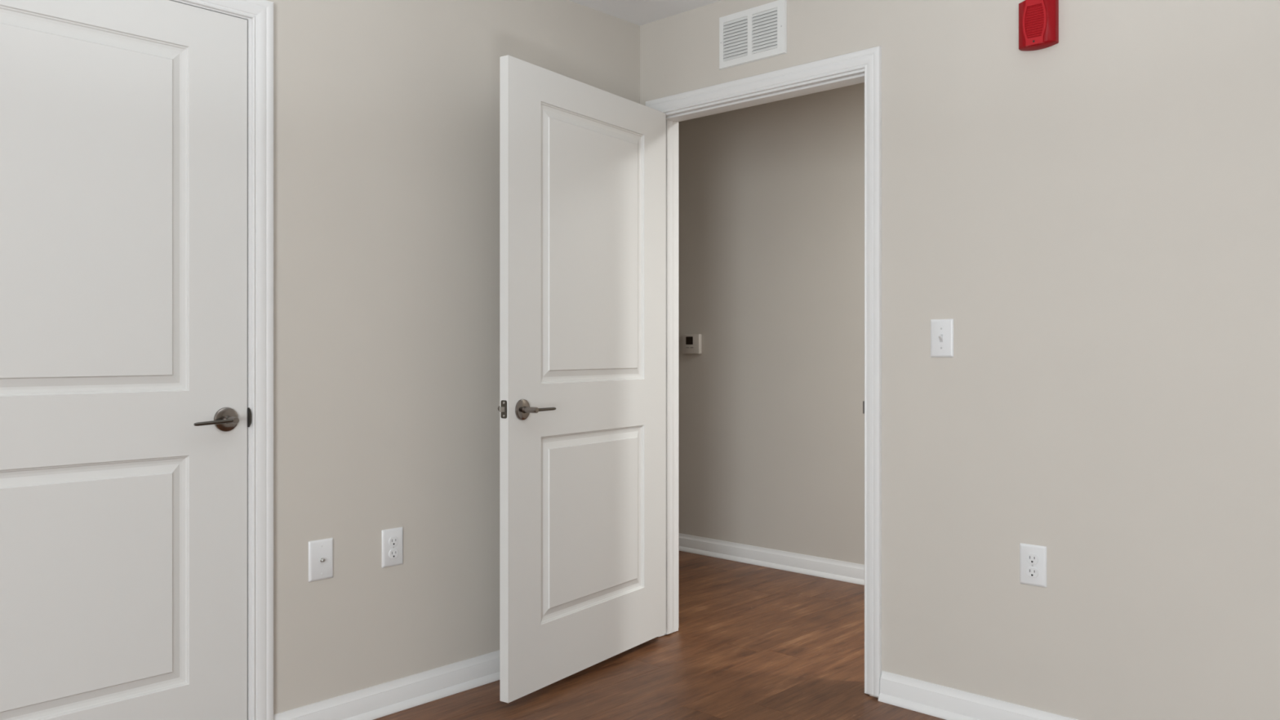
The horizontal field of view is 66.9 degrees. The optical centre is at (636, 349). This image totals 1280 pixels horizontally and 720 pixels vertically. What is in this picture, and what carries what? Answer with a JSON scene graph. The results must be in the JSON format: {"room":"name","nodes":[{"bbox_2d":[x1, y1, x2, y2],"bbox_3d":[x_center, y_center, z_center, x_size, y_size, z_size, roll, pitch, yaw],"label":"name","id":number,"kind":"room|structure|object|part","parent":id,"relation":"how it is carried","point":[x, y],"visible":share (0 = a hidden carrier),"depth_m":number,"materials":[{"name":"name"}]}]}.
{"room":"empty bedroom","nodes":[
{"label":"empty bedroom","id":0,"kind":"room"},
{"bbox_2d":[266,0,639,714],"bbox_3d":[-2.219,-0.082,1.607,0.120,2.440,6.400,0,0,43],"label":"wall","id":1,"kind":"structure","parent":0,"point":[386,113],"depth_m":3.06,"materials":[{"name":"beige paint"}]},
{"bbox_2d":[0,0,247,719],"bbox_3d":[-1.392,0.091,2.378,0.100,2.032,0.917,0,0,43],"label":"door","id":2,"kind":"structure","parent":1,"relation":"in","point":[123,123],"depth_m":2.48,"materials":[{"name":"white paint"}]},
{"bbox_3d":[-1.129,0.195,2.598,0.012,0.015,0.106,0,0,43],"label":"lever","id":3,"kind":"part","parent":2,"relation":"part of","materials":[{"name":"silver metal"}]},
{"bbox_3d":[-1.129,0.192,2.673,0.009,0.067,0.067,0,0,43],"label":"lever handle","id":4,"kind":"part","parent":2,"relation":"part of","materials":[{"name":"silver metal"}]},
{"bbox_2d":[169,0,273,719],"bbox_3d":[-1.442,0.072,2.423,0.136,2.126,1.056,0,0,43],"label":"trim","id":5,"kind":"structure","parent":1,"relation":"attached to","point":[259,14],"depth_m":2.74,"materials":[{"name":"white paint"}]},
{"bbox_3d":[-1.398,-0.961,2.382,0.016,0.058,1.056,0,0,43],"label":"casing","id":6,"kind":"part","parent":5,"relation":"part of","materials":[{"name":"white paint"}]},
{"bbox_3d":[-1.084,0.190,2.725,0.004,0.054,0.010,0,0,43],"label":"strike plate","id":7,"kind":"part","parent":5,"relation":"part of","materials":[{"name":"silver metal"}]},
{"bbox_3d":[-1.057,0.068,2.745,0.016,2.118,0.058,0,0,43],"label":"casing","id":8,"kind":"part","parent":5,"relation":"part of","materials":[{"name":"white paint"}]},
{"bbox_2d":[308,537,333,582],"bbox_3d":[-0.931,0.624,2.878,0.018,0.120,0.080,0,0,43],"label":"jack","id":9,"kind":"object","parent":1,"relation":"attached to","point":[320,551],"visible":1,"depth_m":2.88,"materials":[{"name":"white plastic"}]},
{"bbox_2d":[273,649,499,719],"bbox_3d":[-2.166,1.091,1.557,0.028,0.092,6.400,0,0,43],"label":"baseboard","id":10,"kind":"structure","parent":1,"relation":"attached to","point":[380,700],"depth_m":3.08,"materials":[{"name":"white paint"}]},
{"bbox_3d":[-2.160,1.126,1.552,0.014,0.023,6.400,0,0,43],"label":"shoe moulding","id":11,"kind":"part","parent":10,"relation":"part of","materials":[{"name":"white paint"}]},
{"bbox_2d":[381,527,403,568],"bbox_3d":[-0.767,0.624,3.059,0.009,0.118,0.078,0,0,43],"label":"power outlet","id":12,"kind":"object","parent":1,"relation":"attached to","point":[392,540],"visible":1,"depth_m":3.05,"materials":[{"name":"white plastic"}]},
{"bbox_2d":[388,548,398,558],"bbox_3d":[-0.765,0.643,3.057,0.003,0.028,0.034,0,0,43],"label":"receptacle","id":13,"kind":"object","parent":12,"relation":"attached to","point":[393,553],"depth_m":3.06,"materials":[{"name":"white plastic"}]},
{"bbox_2d":[388,536,398,546],"bbox_3d":[-0.765,0.604,3.057,0.003,0.028,0.034,0,0,43],"label":"receptacle","id":14,"kind":"object","parent":12,"relation":"attached to","point":[393,540],"depth_m":3.06,"materials":[{"name":"white plastic"}]},
{"bbox_2d":[568,0,721,26],"bbox_3d":[-0.769,-1.352,1.165,7.640,0.100,7.981,0,0,43],"label":"ceiling","id":15,"kind":"structure","parent":0,"point":[639,12],"depth_m":3.69,"materials":[{"name":"white paint"}]},
{"bbox_2d":[373,551,945,719],"bbox_3d":[-0.769,1.168,1.165,7.400,0.060,7.741,0,0,43],"label":"floor","id":16,"kind":"structure","parent":0,"point":[751,642],"depth_m":3.46,"materials":[{"name":"brown wood"}]},
{"bbox_2d":[678,82,864,564],"bbox_3d":[1.412,-0.082,4.508,6.000,2.440,0.120,0,0,43],"label":"wall","id":17,"kind":"structure","parent":0,"point":[771,194],"depth_m":5.08,"materials":[{"name":"beige paint"}]},
{"bbox_2d":[682,333,701,353],"bbox_3d":[0.312,-0.032,5.440,0.124,0.110,0.028,0,0,43],"label":"thermostat","id":18,"kind":"object","parent":17,"relation":"attached to","point":[691,343],"visible":1,"depth_m":5.42,"materials":[{"name":"grey plastic"}]},
{"bbox_2d":[678,533,864,585],"bbox_3d":[1.362,1.091,4.455,6.000,0.092,0.028,0,0,43],"label":"baseboard","id":19,"kind":"structure","parent":17,"relation":"attached to","point":[837,570],"depth_m":5.05,"materials":[{"name":"white paint"}]},
{"bbox_2d":[640,0,1279,719],"bbox_3d":[1.835,-0.082,2.271,5.120,2.440,0.120,0,0,43],"label":"wall","id":20,"kind":"structure","parent":0,"point":[1094,214],"depth_m":2.73,"materials":[{"name":"beige paint"}]},
{"bbox_2d":[497,54,666,702],"bbox_3d":[-0.156,0.092,3.428,0.160,2.032,0.940,0,0,34],"label":"door","id":21,"kind":"structure","parent":20,"relation":"in","point":[582,407],"depth_m":3.33,"materials":[{"name":"white paint"}]},
{"bbox_3d":[-0.416,0.188,3.050,0.025,0.057,0.002,0,0,34],"label":"latch plate","id":22,"kind":"part","parent":21,"relation":"part of","materials":[{"name":"silver metal"}]},
{"bbox_3d":[-0.360,0.191,3.092,0.009,0.067,0.067,0,0,34],"label":"lever handle","id":23,"kind":"part","parent":21,"relation":"part of","materials":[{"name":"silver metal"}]},
{"bbox_3d":[-0.290,0.191,3.106,0.012,0.011,0.098,0,0,34],"label":"lever","id":24,"kind":"part","parent":21,"relation":"part of","materials":[{"name":"silver metal"}]},
{"bbox_2d":[719,0,786,70],"bbox_3d":[0.419,-1.141,3.513,0.298,0.196,0.009,0,0,43],"label":"air vent","id":25,"kind":"object","parent":20,"relation":"in","point":[759,33],"visible":1,"depth_m":3.51,"materials":[{"name":"white metal"}]},
{"bbox_2d":[645,45,881,696],"bbox_3d":[0.463,0.073,3.561,1.040,2.123,0.153,0,0,43],"label":"trim","id":26,"kind":"structure","parent":20,"relation":"attached to","point":[864,65],"depth_m":3.26,"materials":[{"name":"white paint"}]},
{"bbox_3d":[0.417,-0.959,3.510,1.035,0.058,0.016,0,0,43],"label":"casing","id":27,"kind":"part","parent":26,"relation":"part of","materials":[{"name":"white paint"}]},
{"bbox_3d":[0.762,0.190,3.214,0.003,0.057,0.040,0,0,43],"label":"strike plate","id":28,"kind":"part","parent":26,"relation":"part of","materials":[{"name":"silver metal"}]},
{"bbox_3d":[0.773,0.070,3.175,0.058,2.115,0.016,0,0,43],"label":"casing","id":29,"kind":"part","parent":26,"relation":"part of","materials":[{"name":"white paint"}]},
{"bbox_2d":[930,319,953,357],"bbox_3d":[0.946,-0.036,3.011,0.076,0.118,0.020,0,0,43],"label":"light switch","id":30,"kind":"object","parent":20,"relation":"attached to","point":[941,330],"visible":1,"depth_m":3.01,"materials":[{"name":"white plastic"}]},
{"bbox_2d":[878,671,1077,719],"bbox_3d":[2.221,1.091,1.807,3.921,0.092,0.028,0,0,43],"label":"baseboard","id":31,"kind":"structure","parent":20,"relation":"attached to","point":[946,703],"depth_m":2.99,"materials":[{"name":"white paint"}]},
{"bbox_3d":[2.217,1.126,1.802,3.921,0.023,0.014,0,0,43],"label":"shoe moulding","id":32,"kind":"part","parent":31,"relation":"part of","materials":[{"name":"white paint"}]},
{"bbox_2d":[1019,542,1046,587],"bbox_3d":[1.154,0.628,2.822,0.078,0.118,0.009,0,0,43],"label":"power outlet","id":33,"kind":"object","parent":20,"relation":"attached to","point":[1033,558],"visible":1,"depth_m":2.82,"materials":[{"name":"white plastic"}]},
{"bbox_2d":[1026,566,1038,577],"bbox_3d":[1.153,0.647,2.821,0.034,0.028,0.003,0,0,43],"label":"receptacle","id":34,"kind":"object","parent":33,"relation":"attached to","point":[1031,571],"depth_m":2.82,"materials":[{"name":"white plastic"}]},
{"bbox_2d":[1026,553,1038,564],"bbox_3d":[1.153,0.608,2.821,0.034,0.028,0.003,0,0,43],"label":"receptacle","id":35,"kind":"object","parent":33,"relation":"attached to","point":[1031,558],"depth_m":2.82,"materials":[{"name":"white plastic"}]},
{"bbox_2d":[1018,0,1058,50],"bbox_3d":[1.157,-0.945,2.798,0.107,0.149,0.041,0,0,43],"label":"fire alarm","id":36,"kind":"object","parent":20,"relation":"attached to","point":[1038,20],"visible":1,"depth_m":2.78,"materials":[{"name":"red plastic"}]}
]}

